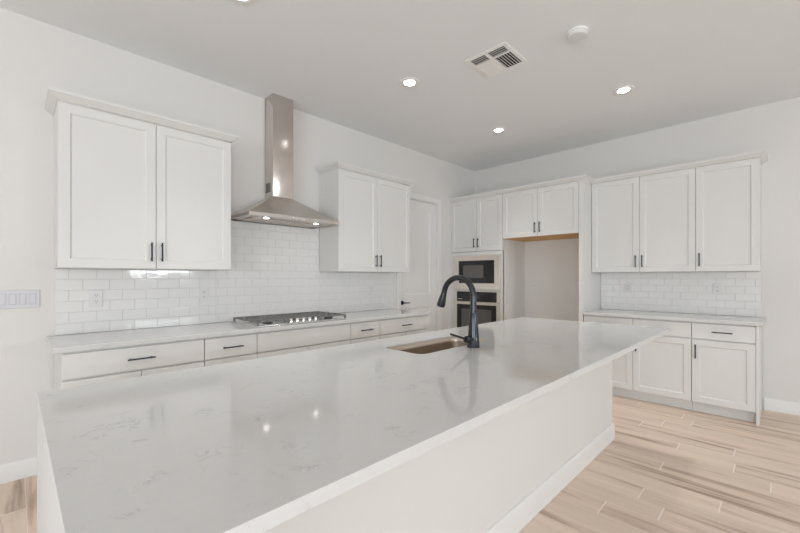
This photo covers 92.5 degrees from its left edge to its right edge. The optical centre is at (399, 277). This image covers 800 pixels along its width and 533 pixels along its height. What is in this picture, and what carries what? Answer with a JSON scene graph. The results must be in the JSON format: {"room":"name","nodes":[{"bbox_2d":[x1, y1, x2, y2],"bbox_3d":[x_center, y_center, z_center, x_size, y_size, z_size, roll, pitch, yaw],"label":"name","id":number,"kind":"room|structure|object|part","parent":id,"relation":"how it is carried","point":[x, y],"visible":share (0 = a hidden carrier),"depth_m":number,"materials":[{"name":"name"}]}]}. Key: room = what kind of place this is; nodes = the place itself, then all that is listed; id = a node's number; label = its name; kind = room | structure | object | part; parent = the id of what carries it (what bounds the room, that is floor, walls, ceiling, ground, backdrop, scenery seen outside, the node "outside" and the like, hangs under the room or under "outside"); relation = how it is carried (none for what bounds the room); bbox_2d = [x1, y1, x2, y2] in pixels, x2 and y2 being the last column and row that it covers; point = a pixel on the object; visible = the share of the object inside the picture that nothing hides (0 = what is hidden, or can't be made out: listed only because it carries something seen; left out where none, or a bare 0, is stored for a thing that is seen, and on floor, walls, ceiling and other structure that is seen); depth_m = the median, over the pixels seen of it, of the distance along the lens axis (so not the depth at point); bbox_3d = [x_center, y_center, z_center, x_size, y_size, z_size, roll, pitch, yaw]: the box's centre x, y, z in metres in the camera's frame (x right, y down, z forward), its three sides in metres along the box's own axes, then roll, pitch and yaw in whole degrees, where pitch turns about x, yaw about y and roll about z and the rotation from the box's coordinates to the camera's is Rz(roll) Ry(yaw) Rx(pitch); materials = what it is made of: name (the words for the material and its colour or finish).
{"room":"kitchen","nodes":[
{"label":"kitchen","id":0,"kind":"room"},
{"bbox_2d":[0,7,474,464],"bbox_3d":[-2.370,-0.204,2.726,0.160,3.030,10.600,0,0,45],"label":"wall","id":1,"kind":"structure","parent":0,"point":[35,55],"depth_m":2.63,"materials":[{"name":"white paint"}]},
{"bbox_2d":[0,456,36,483],"bbox_3d":[-4.098,1.251,0.865,0.014,0.120,4.924,0,0,45],"label":"baseboard","id":2,"kind":"structure","parent":1,"relation":"attached to","point":[15,470],"depth_m":2.49,"materials":[{"name":"white paint"}]},
{"bbox_2d":[0,290,39,308],"bbox_3d":[-2.476,0.141,2.500,0.008,0.117,0.180,0,0,45],"label":"light switch","id":3,"kind":"object","parent":1,"relation":"attached to","point":[9,299],"visible":1,"depth_m":2.49,"materials":[{"name":"grey plastic"}]},
{"bbox_2d":[45,86,238,270],"bbox_3d":[-1.852,-0.606,2.850,0.397,1.089,1.147,0,0,45],"label":"upper cabinet","id":4,"kind":"object","parent":1,"relation":"attached to","point":[131,194],"visible":1,"depth_m":2.66,"materials":[{"name":"white paint"}]},
{"bbox_3d":[-1.938,-0.578,2.564,0.020,1.030,0.523,0,0,45],"label":"door","id":5,"kind":"part","parent":4,"relation":"part of","materials":[{"name":"white paint"}]},
{"bbox_3d":[-1.852,-1.126,2.850,0.397,0.048,1.147,0,0,45],"label":"crown molding","id":6,"kind":"part","parent":4,"relation":"part of","materials":[{"name":"white paint"}]},
{"bbox_3d":[-1.756,-0.181,2.709,0.034,0.135,0.010,0,0,45],"label":"handle","id":7,"kind":"part","parent":4,"relation":"part of","materials":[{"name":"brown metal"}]},
{"bbox_3d":[-1.566,-0.578,2.938,0.020,1.030,0.524,0,0,45],"label":"door","id":8,"kind":"part","parent":4,"relation":"part of","materials":[{"name":"white paint"}]},
{"bbox_2d":[55,220,392,334],"bbox_3d":[-1.222,-0.069,3.760,0.008,0.930,3.223,0,0,45],"label":"backsplash","id":9,"kind":"structure","parent":1,"relation":"attached to","point":[275,268],"depth_m":3.46,"materials":[{"name":"white tile"}]},
{"bbox_2d":[90,290,102,306],"bbox_3d":[-2.195,0.151,2.769,0.008,0.118,0.072,0,0,45],"label":"wall outlet","id":10,"kind":"object","parent":9,"relation":"attached to","point":[96,296],"visible":1,"depth_m":2.77,"materials":[{"name":"white plastic"}]},
{"bbox_2d":[200,288,208,301],"bbox_3d":[-1.680,0.146,3.287,0.008,0.118,0.072,0,0,45],"label":"wall outlet","id":11,"kind":"object","parent":9,"relation":"attached to","point":[204,292],"visible":1,"depth_m":3.29,"materials":[{"name":"white plastic"}]},
{"bbox_2d":[368,285,372,294],"bbox_3d":[-0.354,0.146,4.621,0.008,0.118,0.072,0,0,45],"label":"wall outlet","id":12,"kind":"object","parent":9,"relation":"attached to","point":[370,287],"visible":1,"depth_m":4.62,"materials":[{"name":"white plastic"}]},
{"bbox_2d":[231,93,339,228],"bbox_3d":[-1.069,-1.116,3.587,0.470,1.204,0.900,0,0,45],"label":"range hood","id":13,"kind":"object","parent":1,"relation":"attached to","point":[278,207],"visible":1,"depth_m":3.61,"materials":[{"name":"silver metal"}]},
{"bbox_2d":[315,161,415,272],"bbox_3d":[-0.356,-0.610,4.355,0.397,1.097,1.151,0,0,45],"label":"upper cabinet","id":14,"kind":"object","parent":1,"relation":"attached to","point":[372,234],"visible":0.99,"depth_m":4.12,"materials":[{"name":"white paint"}]},
{"bbox_3d":[-0.443,-0.582,4.068,0.020,1.038,0.526,0,0,45],"label":"door","id":15,"kind":"part","parent":14,"relation":"part of","materials":[{"name":"white paint"}]},
{"bbox_3d":[-0.356,-1.134,4.355,0.397,0.048,1.151,0,0,45],"label":"crown molding","id":16,"kind":"part","parent":14,"relation":"part of","materials":[{"name":"white paint"}]},
{"bbox_3d":[-0.069,-0.582,4.444,0.020,1.038,0.525,0,0,45],"label":"door","id":17,"kind":"part","parent":14,"relation":"part of","materials":[{"name":"white paint"}]},
{"bbox_2d":[401,200,434,331],"bbox_3d":[0.257,0.122,5.289,0.093,2.357,0.754,0,0,45],"label":"door","id":18,"kind":"structure","parent":1,"relation":"in","point":[417,285],"depth_m":5.37,"materials":[{"name":"white paint"}]},
{"bbox_2d":[397,193,441,330],"bbox_3d":[0.245,0.088,5.301,0.118,2.445,0.910,0,0,45],"label":"trim","id":19,"kind":"structure","parent":1,"relation":"attached to","point":[438,206],"depth_m":5.55,"materials":[{"name":"white paint"}]},
{"bbox_2d":[0,0,799,170],"bbox_3d":[0.523,-1.794,-0.150,8.600,0.150,10.600,0,0,45],"label":"ceiling","id":20,"kind":"structure","parent":0,"point":[344,63],"depth_m":2.97,"materials":[{"name":"white paint"}]},
{"bbox_2d":[232,0,254,4],"bbox_3d":[-0.969,-1.715,2.320,0.176,0.008,0.176,0,0,45],"label":"recessed light","id":21,"kind":"object","parent":20,"relation":"in","point":[243,2],"visible":1,"depth_m":2.38,"materials":[{"name":"white"}]},
{"bbox_2d":[400,77,419,87],"bbox_3d":[0.084,-1.715,3.377,0.176,0.008,0.176,0,0,45],"label":"recessed light","id":22,"kind":"object","parent":20,"relation":"in","point":[409,82],"visible":1,"depth_m":3.37,"materials":[{"name":"white plastic"}]},
{"bbox_2d":[464,42,527,77],"bbox_3d":[0.765,-1.711,3.043,0.360,0.015,0.360,0,0,45],"label":"ceiling vent","id":23,"kind":"object","parent":20,"relation":"in","point":[501,58],"visible":1,"depth_m":3.03,"materials":[{"name":"white metal"}]},
{"bbox_2d":[491,127,505,132],"bbox_3d":[1.148,-1.715,4.464,0.176,0.008,0.176,0,0,45],"label":"recessed light","id":24,"kind":"object","parent":20,"relation":"in","point":[497,129],"visible":1,"depth_m":4.46,"materials":[{"name":"white plastic"}]},
{"bbox_2d":[566,26,587,41],"bbox_3d":[1.241,-1.699,2.684,0.140,0.038,0.140,0,0,45],"label":"smoke detector","id":25,"kind":"object","parent":20,"relation":"attached to","point":[578,33],"visible":1,"depth_m":2.65,"materials":[{"name":"white plastic"}]},
{"bbox_2d":[613,85,634,94],"bbox_3d":[2.049,-1.715,3.512,0.176,0.008,0.176,0,0,45],"label":"recessed light","id":26,"kind":"object","parent":20,"relation":"in","point":[622,90],"visible":1,"depth_m":3.51,"materials":[{"name":"white"}]},
{"bbox_2d":[0,395,799,532],"bbox_3d":[0.523,1.371,-0.150,8.600,0.120,10.600,0,0,45],"label":"floor","id":27,"kind":"structure","parent":0,"point":[665,468],"depth_m":2.45,"materials":[{"name":"beige tile"}]},
{"bbox_2d":[54,338,203,389],"bbox_3d":[-1.861,0.870,2.653,0.644,0.882,0.763,0,0,45],"label":"base cabinet","id":28,"kind":"object","parent":27,"relation":"on","point":[77,368],"visible":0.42,"depth_m":2.40,"materials":[{"name":"white wood"}]},
{"bbox_3d":[-1.797,0.900,2.322,0.020,0.602,0.380,0,0,45],"label":"door","id":29,"kind":"part","parent":28,"relation":"part of","materials":[{"name":"white paint"}]},
{"bbox_3d":[-1.645,0.514,2.438,0.034,0.009,0.150,0,0,45],"label":"handle","id":30,"kind":"part","parent":28,"relation":"part of","materials":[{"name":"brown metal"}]},
{"bbox_3d":[-1.528,0.900,2.593,0.020,0.602,0.375,0,0,45],"label":"door","id":31,"kind":"part","parent":28,"relation":"part of","materials":[{"name":"white paint"}]},
{"bbox_2d":[204,333,256,365],"bbox_3d":[-1.455,0.870,3.061,0.644,0.882,0.383,0,0,45],"label":"base cabinet","id":32,"kind":"object","parent":27,"relation":"on","point":[239,347],"visible":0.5,"depth_m":2.84,"materials":[{"name":"white wood"}]},
{"bbox_3d":[-1.258,0.900,2.865,0.020,0.602,0.379,0,0,45],"label":"door","id":33,"kind":"part","parent":32,"relation":"part of","materials":[{"name":"white paint"}]},
{"bbox_3d":[-1.239,0.514,2.846,0.034,0.009,0.150,0,0,45],"label":"handle","id":34,"kind":"part","parent":32,"relation":"part of","materials":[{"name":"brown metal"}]},
{"bbox_2d":[256,323,350,357],"bbox_3d":[-0.995,0.870,3.523,0.644,0.882,0.918,0,0,45],"label":"base cabinet","id":35,"kind":"object","parent":27,"relation":"on","point":[278,342],"visible":0.23,"depth_m":3.27,"materials":[{"name":"white wood"}]},
{"bbox_2d":[46,309,430,353],"bbox_3d":[-1.009,0.412,3.522,0.628,0.030,3.272,0,0,45],"label":"countertop","id":36,"kind":"structure","parent":35,"relation":"on","point":[110,339],"depth_m":2.80,"materials":[{"name":"white stone"}]},
{"bbox_2d":[232,311,346,327],"bbox_3d":[-0.994,0.374,3.522,0.500,0.046,0.890,0,0,45],"label":"gas cooktop","id":37,"kind":"object","parent":36,"relation":"in","point":[316,316],"visible":1,"depth_m":3.40,"materials":[{"name":"silver metal"}]},
{"bbox_3d":[-0.960,0.900,3.165,0.020,0.602,0.455,0,0,45],"label":"door","id":38,"kind":"part","parent":35,"relation":"part of","materials":[{"name":"white paint"}]},
{"bbox_3d":[-0.636,0.900,3.490,0.020,0.602,0.455,0,0,45],"label":"door","id":39,"kind":"part","parent":35,"relation":"part of","materials":[{"name":"white paint"}]},
{"bbox_2d":[350,320,379,343],"bbox_3d":[-0.539,0.870,3.982,0.644,0.882,0.371,0,0,45],"label":"base cabinet","id":40,"kind":"object","parent":27,"relation":"on","point":[363,331],"visible":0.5,"depth_m":3.77,"materials":[{"name":"white wood"}]},
{"bbox_3d":[-0.342,0.900,3.786,0.020,0.602,0.367,0,0,45],"label":"door","id":41,"kind":"part","parent":40,"relation":"part of","materials":[{"name":"white paint"}]},
{"bbox_2d":[379,315,427,338],"bbox_3d":[-0.141,0.870,4.383,0.644,0.882,0.756,0,0,45],"label":"base cabinet","id":42,"kind":"object","parent":27,"relation":"on","point":[402,326],"visible":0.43,"depth_m":4.15,"materials":[{"name":"white wood"}]},
{"bbox_3d":[-0.076,0.900,4.054,0.020,0.602,0.377,0,0,45],"label":"door","id":43,"kind":"part","parent":42,"relation":"part of","materials":[{"name":"white paint"}]},
{"bbox_3d":[0.191,0.900,4.322,0.020,0.602,0.371,0,0,45],"label":"door","id":44,"kind":"part","parent":42,"relation":"part of","materials":[{"name":"white paint"}]},
{"bbox_2d":[262,361,614,532],"bbox_3d":[0.258,0.870,2.235,0.870,0.883,3.361,0,0,45],"label":"kitchen island","id":45,"kind":"object","parent":27,"relation":"on","point":[496,476],"visible":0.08,"depth_m":1.81,"materials":[{"name":"quartz stone"},{"name":"paint"}]},
{"bbox_2d":[37,317,669,532],"bbox_3d":[0.424,0.854,2.156,1.209,0.914,3.546,0,0,45],"label":"island countertop","id":46,"kind":"structure","parent":45,"relation":"on","point":[252,445],"depth_m":1.07,"materials":[{"name":"white stone"}]},
{"bbox_3d":[-0.816,0.869,0.909,1.209,0.884,0.030,0,0,45],"label":"waterfall panel","id":47,"kind":"part","parent":46,"relation":"part of","materials":[{"name":"white stone"}]},
{"bbox_2d":[388,336,486,353],"bbox_3d":[0.240,0.521,2.302,0.288,0.240,0.658,0,0,45],"label":"sink","id":48,"kind":"object","parent":46,"relation":"in","point":[429,346],"visible":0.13,"depth_m":2.47,"materials":[{"name":"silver metal"}]},
{"bbox_2d":[437,275,479,347],"bbox_3d":[0.276,0.191,2.201,0.298,0.412,0.250,0,0,45],"label":"kitchen faucet","id":49,"kind":"object","parent":46,"relation":"on","point":[472,340],"visible":1,"depth_m":2.17,"materials":[{"name":"grey metal"}]},
{"bbox_3d":[0.318,0.323,2.083,0.014,0.054,0.142,0,0,45],"label":"lever","id":50,"kind":"part","parent":49,"relation":"part of","materials":[{"name":"grey metal"}]},
{"bbox_3d":[0.344,0.096,2.258,0.246,0.222,0.037,0,0,45],"label":"spout","id":51,"kind":"part","parent":49,"relation":"part of","materials":[{"name":"grey metal"}]},
{"bbox_3d":[0.277,1.246,2.216,0.815,0.130,3.361,0,0,45],"label":"baseboard","id":52,"kind":"part","parent":45,"relation":"part of","materials":[{"name":"white paint"}]},
{"bbox_2d":[451,194,523,327],"bbox_3d":[1.282,0.090,5.676,0.858,2.442,0.664,0,0,45],"label":"tall cabinet","id":53,"kind":"object","parent":27,"relation":"on","point":[476,224],"visible":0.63,"depth_m":5.42,"materials":[{"name":"white paint"}]},
{"bbox_3d":[0.935,-0.749,5.615,0.447,0.751,0.020,0,0,45],"label":"door","id":54,"kind":"part","parent":53,"relation":"part of","materials":[{"name":"white paint"}]},
{"bbox_2d":[454,291,500,327],"bbox_3d":[1.257,0.589,5.609,0.757,0.788,0.596,0,0,45],"label":"wall oven","id":55,"kind":"object","parent":53,"relation":"in","point":[488,302],"visible":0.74,"depth_m":5.39,"materials":[{"name":"grey"}]},
{"bbox_3d":[1.067,0.364,5.418,0.700,0.023,0.057,0,0,45],"label":"door handle","id":56,"kind":"part","parent":55,"relation":"part of","materials":[{"name":"silver metal"}]},
{"bbox_3d":[1.083,0.615,5.453,0.657,0.452,0.018,0,0,45],"label":"glass panel","id":57,"kind":"part","parent":55,"relation":"part of","materials":[{"name":"black glass"}]},
{"bbox_3d":[1.084,0.275,5.455,0.667,0.142,0.014,0,0,45],"label":"control panel","id":58,"kind":"part","parent":55,"relation":"part of","materials":[{"name":"black glass"}]},
{"bbox_3d":[1.093,0.275,5.445,0.757,0.159,0.016,0,0,45],"label":"panel frame","id":59,"kind":"part","parent":55,"relation":"part of","materials":[{"name":"silver metal"}]},
{"bbox_3d":[1.092,0.669,5.443,0.757,0.623,0.020,0,0,45],"label":"door","id":60,"kind":"part","parent":55,"relation":"part of","materials":[{"name":"black glass"}]},
{"bbox_3d":[1.089,0.308,5.482,0.858,1.355,0.031,0,0,45],"label":"frame","id":61,"kind":"part","parent":53,"relation":"part of","materials":[{"name":"white paint"}]},
{"bbox_2d":[455,254,500,289],"bbox_3d":[1.274,-0.071,5.627,0.756,0.480,0.546,0,0,45],"label":"microwave","id":62,"kind":"object","parent":53,"relation":"in","point":[484,271],"visible":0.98,"depth_m":5.39,"materials":[{"name":"grey metal"}]},
{"bbox_3d":[1.040,-0.080,5.503,0.463,0.319,0.012,0,0,45],"label":"door","id":63,"kind":"part","parent":62,"relation":"part of","materials":[{"name":"black glass"}]},
{"bbox_3d":[1.252,-0.080,5.293,0.132,0.319,0.010,0,0,45],"label":"control panel","id":64,"kind":"part","parent":62,"relation":"part of","materials":[{"name":"black glass"}]},
{"bbox_3d":[1.239,-0.749,5.312,0.404,0.751,0.020,0,0,45],"label":"door","id":65,"kind":"part","parent":53,"relation":"part of","materials":[{"name":"white paint"}]},
{"bbox_2d":[503,180,600,321],"bbox_3d":[1.956,0.090,5.006,1.036,2.442,0.664,0,0,45],"label":"tall cabinet","id":66,"kind":"object","parent":27,"relation":"on","point":[559,211],"visible":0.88,"depth_m":4.66,"materials":[{"name":"white paint"}]},
{"bbox_3d":[1.560,-0.824,4.993,0.489,0.601,0.020,0,0,45],"label":"door","id":67,"kind":"part","parent":66,"relation":"part of","materials":[{"name":"white paint"}]},
{"bbox_3d":[1.959,-0.527,5.042,0.987,0.012,0.609,0,0,45],"label":"underside panel","id":68,"kind":"part","parent":66,"relation":"part of","materials":[{"name":"brown wood"}]},
{"bbox_3d":[1.911,-0.824,4.644,0.492,0.601,0.020,0,0,45],"label":"door","id":69,"kind":"part","parent":66,"relation":"part of","materials":[{"name":"white paint"}]},
{"bbox_3d":[2.320,0.090,4.669,0.045,2.442,0.629,0,0,45],"label":"panel","id":70,"kind":"part","parent":66,"relation":"part of","materials":[{"name":"white paint"}]},
{"bbox_2d":[584,315,692,409],"bbox_3d":[2.682,0.870,4.284,1.000,0.882,0.644,0,0,45],"label":"base cabinet","id":71,"kind":"object","parent":27,"relation":"on","point":[659,371],"visible":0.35,"depth_m":3.94,"materials":[{"name":"white wood"}]},
{"bbox_3d":[2.309,0.514,4.263,0.495,0.146,0.020,0,0,45],"label":"drawer","id":72,"kind":"part","parent":71,"relation":"part of","materials":[{"name":"white paint"}]},
{"bbox_3d":[2.309,0.900,4.263,0.495,0.602,0.020,0,0,45],"label":"door","id":73,"kind":"part","parent":71,"relation":"part of","materials":[{"name":"white paint"}]},
{"bbox_3d":[2.663,0.514,3.911,0.497,0.146,0.020,0,0,45],"label":"drawer","id":74,"kind":"part","parent":71,"relation":"part of","materials":[{"name":"white paint"}]},
{"bbox_3d":[2.663,0.900,3.911,0.497,0.602,0.020,0,0,45],"label":"door","id":75,"kind":"part","parent":71,"relation":"part of","materials":[{"name":"white paint"}]},
{"bbox_2d":[583,309,765,325],"bbox_3d":[2.866,0.412,4.106,1.514,0.030,0.638,0,0,45],"label":"countertop","id":76,"kind":"structure","parent":71,"relation":"on","point":[722,319],"depth_m":3.90,"materials":[{"name":"white stone"}]},
{"bbox_2d":[692,322,761,425],"bbox_3d":[3.209,0.869,3.760,0.482,0.884,0.644,0,0,45],"label":"base cabinet","id":77,"kind":"object","parent":27,"relation":"on","point":[726,358],"visible":0.96,"depth_m":3.56,"materials":[{"name":"white wood"}]},
{"bbox_3d":[3.005,0.514,3.571,0.455,0.146,0.020,0,0,45],"label":"drawer","id":78,"kind":"part","parent":77,"relation":"part of","materials":[{"name":"white paint"}]},
{"bbox_3d":[3.005,0.900,3.571,0.455,0.602,0.020,0,0,45],"label":"door","id":79,"kind":"part","parent":77,"relation":"part of","materials":[{"name":"white paint"}]},
{"bbox_3d":[3.384,0.869,3.610,0.022,0.884,0.610,0,0,45],"label":"panel","id":80,"kind":"part","parent":77,"relation":"part of","materials":[{"name":"white paint"}]},
{"bbox_2d":[475,97,799,408],"bbox_3d":[4.211,-0.204,3.346,8.300,3.030,0.160,0,0,45],"label":"wall","id":81,"kind":"structure","parent":0,"point":[774,127],"depth_m":3.98,"materials":[{"name":"white paint"}]},
{"bbox_2d":[592,167,695,272],"bbox_3d":[2.780,-0.596,4.384,1.002,1.070,0.384,0,0,45],"label":"upper cabinet","id":82,"kind":"object","parent":81,"relation":"attached to","point":[647,223],"visible":1,"depth_m":4.23,"materials":[{"name":"white paint"}]},
{"bbox_2d":[449,149,767,202],"bbox_3d":[2.189,-1.151,4.765,3.430,0.048,0.676,0,0,45],"label":"crown molding","id":83,"kind":"structure","parent":82,"relation":"on","point":[762,154],"depth_m":4.32,"materials":[{"name":"white paint"}]},
{"bbox_3d":[2.497,-0.594,4.457,0.496,1.061,0.020,0,0,45],"label":"door","id":84,"kind":"part","parent":82,"relation":"part of","materials":[{"name":"white paint"}]},
{"bbox_3d":[2.853,-0.594,4.103,0.498,1.061,0.020,0,0,45],"label":"door","id":85,"kind":"part","parent":82,"relation":"part of","materials":[{"name":"white paint"}]},
{"bbox_2d":[601,271,760,316],"bbox_3d":[3.082,0.168,4.349,1.481,0.456,0.008,0,0,45],"label":"backsplash","id":86,"kind":"structure","parent":81,"relation":"attached to","point":[676,292],"depth_m":4.27,"materials":[{"name":"white tile"}]},
{"bbox_2d":[625,283,631,291],"bbox_3d":[2.769,0.121,4.647,0.072,0.118,0.008,0,0,45],"label":"wall outlet","id":87,"kind":"object","parent":86,"relation":"attached to","point":[628,286],"visible":1,"depth_m":4.64,"materials":[{"name":"white plastic"}]},
{"bbox_2d":[713,283,721,294],"bbox_3d":[3.362,0.121,4.058,0.072,0.118,0.008,0,0,45],"label":"wall outlet","id":88,"kind":"object","parent":86,"relation":"attached to","point":[717,287],"visible":1,"depth_m":4.05,"materials":[{"name":"white plastic"}]},
{"bbox_2d":[696,157,760,271],"bbox_3d":[3.305,-0.596,3.862,0.479,1.070,0.384,0,0,45],"label":"upper cabinet","id":89,"kind":"object","parent":81,"relation":"attached to","point":[728,194],"visible":1,"depth_m":3.75,"materials":[{"name":"white paint"}]},
{"bbox_2d":[764,397,799,415],"bbox_3d":[5.251,1.251,2.190,4.595,0.120,0.014,0,0,45],"label":"baseboard","id":90,"kind":"structure","parent":81,"relation":"attached to","point":[789,407],"depth_m":3.71,"materials":[{"name":"white paint"}]}
]}

